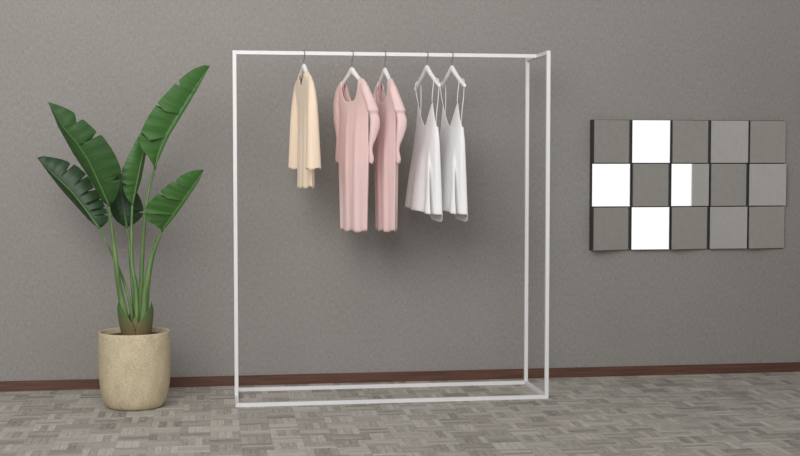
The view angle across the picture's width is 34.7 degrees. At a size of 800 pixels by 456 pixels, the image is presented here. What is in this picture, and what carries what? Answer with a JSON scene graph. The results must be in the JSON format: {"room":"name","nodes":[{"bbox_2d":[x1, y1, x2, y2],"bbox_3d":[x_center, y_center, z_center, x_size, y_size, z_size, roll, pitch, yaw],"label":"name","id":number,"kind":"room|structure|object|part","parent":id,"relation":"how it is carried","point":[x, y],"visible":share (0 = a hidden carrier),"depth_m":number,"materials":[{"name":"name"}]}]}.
{"room":"clothing store","nodes":[
{"label":"clothing store","id":0,"kind":"room"},
{"bbox_2d":[0,0,799,380],"bbox_3d":[-1.540,-0.633,7.745,10.950,3.200,0.150,0,3,-8],"label":"wall","id":1,"kind":"structure","parent":0,"point":[315,296],"depth_m":7.89,"materials":[{"name":"paint"}]},
{"bbox_2d":[0,362,799,391],"bbox_3d":[-1.602,0.939,7.733,10.800,0.061,0.012,0,3,-8],"label":"baseboard","id":2,"kind":"structure","parent":1,"relation":"attached to","point":[326,378],"depth_m":7.98,"materials":[{"name":"brown wood"}]},
{"bbox_2d":[589,120,785,250],"bbox_3d":[1.850,-0.274,8.147,1.302,0.826,0.080,0,3,-8],"label":"wall mirror","id":3,"kind":"object","parent":1,"relation":"attached to","point":[655,184],"visible":1,"depth_m":8.15,"materials":[{"name":"white mirror"}]},
{"bbox_2d":[0,372,799,455],"bbox_3d":[-0.853,1.249,3.184,10.950,0.100,9.550,0,3,-8],"label":"floor","id":4,"kind":"structure","parent":0,"point":[728,414],"depth_m":6.76,"materials":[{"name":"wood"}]},
{"bbox_2d":[38,65,209,410],"bbox_3d":[-1.530,0.047,7.101,0.956,1.907,0.414,0,3,-8],"label":"potted plant","id":5,"kind":"object","parent":4,"relation":"on","point":[134,357],"visible":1,"depth_m":7.04,"materials":[{"name":"green plant"}]},
{"bbox_3d":[-1.483,0.786,7.150,0.396,0.425,0.396,0,3,-8],"label":"planter","id":6,"kind":"part","parent":5,"relation":"part of","materials":[{"name":"stone"}]},
{"bbox_2d":[232,50,550,406],"bbox_3d":[-0.066,-0.018,7.459,1.795,2.000,0.512,0,3,-8],"label":"clothes rack","id":7,"kind":"object","parent":4,"relation":"on","point":[528,57],"visible":1,"depth_m":7.36,"materials":[{"name":"white metal"}]},
{"bbox_3d":[-0.943,-0.022,7.329,0.022,1.978,0.022,0,3,-8],"label":"post","id":8,"kind":"part","parent":7,"relation":"part of","materials":[{"name":"white metal"}]},
{"bbox_2d":[299,50,307,79],"bbox_3d":[-0.551,-0.923,7.342,0.027,0.197,0.334,-1,3,-18],"label":"clothes hanger","id":9,"kind":"object","parent":7,"relation":"hanging from","point":[303,69],"visible":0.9,"depth_m":7.34,"materials":[{"name":"white paint"}]},
{"bbox_3d":[-0.551,-0.885,7.343,0.027,0.121,0.334,-1,3,-18],"label":"hanger arm","id":10,"kind":"part","parent":9,"relation":"part of","materials":[{"name":"white paint"}]},
{"bbox_2d":[288,71,320,188],"bbox_3d":[-0.550,-0.565,7.361,0.093,0.672,0.485,-1,3,-18],"label":"dress","id":11,"kind":"object","parent":9,"relation":"hanging from","point":[304,140],"visible":1,"depth_m":7.28,"materials":[{"name":"beige fabric"}]},
{"bbox_2d":[342,51,359,83],"bbox_3d":[-0.277,-0.917,7.382,0.027,0.214,0.334,-2,3,-28],"label":"clothes hanger","id":12,"kind":"object","parent":7,"relation":"hanging from","point":[352,71],"visible":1,"depth_m":7.37,"materials":[{"name":"white paint"}]},
{"bbox_3d":[-0.277,-0.870,7.385,0.027,0.121,0.334,-2,3,-28],"label":"hanger arm","id":13,"kind":"part","parent":12,"relation":"part of","materials":[{"name":"white paint"}]},
{"bbox_2d":[333,77,379,231],"bbox_3d":[-0.266,-0.421,7.406,0.109,0.883,0.464,-2,3,-33],"label":"dress","id":14,"kind":"object","parent":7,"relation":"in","point":[354,144],"visible":1,"depth_m":7.32,"materials":[{"name":"pink fabric"}]},
{"bbox_3d":[-0.102,0.957,7.751,1.795,0.022,0.022,0,3,-8],"label":"rail","id":15,"kind":"part","parent":7,"relation":"part of","materials":[{"name":"white metal"}]},
{"bbox_2d":[378,51,389,84],"bbox_3d":[-0.087,-0.918,7.410,0.027,0.214,0.334,-1,3,-16],"label":"clothes hanger","id":16,"kind":"object","parent":7,"relation":"hanging from","point":[385,73],"visible":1,"depth_m":7.40,"materials":[{"name":"white paint"}]},
{"bbox_3d":[-0.087,-0.872,7.413,0.027,0.121,0.334,-1,3,-16],"label":"hanger arm","id":17,"kind":"part","parent":16,"relation":"part of","materials":[{"name":"white paint"}]},
{"bbox_3d":[-0.066,-1.006,7.409,1.751,0.022,0.022,0,3,-8],"label":"hanging rail","id":18,"kind":"part","parent":7,"relation":"part of","materials":[{"name":"white metal"}]},
{"bbox_2d":[373,77,406,231],"bbox_3d":[-0.076,-0.423,7.431,0.109,0.883,0.464,-1,3,-21],"label":"dress","id":19,"kind":"object","parent":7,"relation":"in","point":[391,132],"visible":0.87,"depth_m":7.32,"materials":[{"name":"pink fabric"}]},
{"bbox_3d":[-0.030,0.982,7.267,1.795,0.022,0.022,0,3,-8],"label":"rail","id":20,"kind":"part","parent":7,"relation":"part of","materials":[{"name":"white metal"}]},
{"bbox_2d":[405,78,442,221],"bbox_3d":[0.126,-0.453,7.458,0.132,0.824,0.473,-1,3,-19],"label":"dress","id":21,"kind":"object","parent":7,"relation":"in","point":[424,187],"visible":1,"depth_m":7.35,"materials":[{"name":"white fabric"}]},
{"bbox_2d":[413,52,440,90],"bbox_3d":[0.157,-0.917,7.447,0.027,0.221,0.428,-1,3,-19],"label":"clothes hanger","id":22,"kind":"object","parent":7,"relation":"hanging from","point":[426,70],"visible":1,"depth_m":7.43,"materials":[{"name":"white paint"}]},
{"bbox_3d":[0.157,-0.879,7.449,0.027,0.144,0.428,-1,3,-19],"label":"hanger arm","id":23,"kind":"part","parent":22,"relation":"part of","materials":[{"name":"white paint"}]},
{"bbox_2d":[439,52,466,90],"bbox_3d":[0.303,-0.918,7.468,0.027,0.221,0.428,-1,3,-19],"label":"clothes hanger","id":24,"kind":"object","parent":7,"relation":"hanging from","point":[451,70],"visible":0.98,"depth_m":7.45,"materials":[{"name":"white paint"}]},
{"bbox_3d":[0.303,-0.880,7.470,0.027,0.144,0.428,-1,3,-19],"label":"hanger arm","id":25,"kind":"part","parent":24,"relation":"part of","materials":[{"name":"white paint"}]},
{"bbox_2d":[439,78,467,221],"bbox_3d":[0.272,-0.454,7.480,0.132,0.824,0.473,-1,3,-19],"label":"dress","id":26,"kind":"object","parent":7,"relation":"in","point":[452,139],"visible":0.82,"depth_m":7.35,"materials":[{"name":"white fabric"}]},
{"bbox_3d":[0.775,-0.048,7.830,0.022,1.978,0.022,0,3,-8],"label":"post","id":27,"kind":"part","parent":7,"relation":"part of","materials":[{"name":"white metal"}]},
{"bbox_3d":[0.847,-0.023,7.346,0.022,1.978,0.022,0,3,-8],"label":"post","id":28,"kind":"part","parent":7,"relation":"part of","materials":[{"name":"white metal"}]}
]}

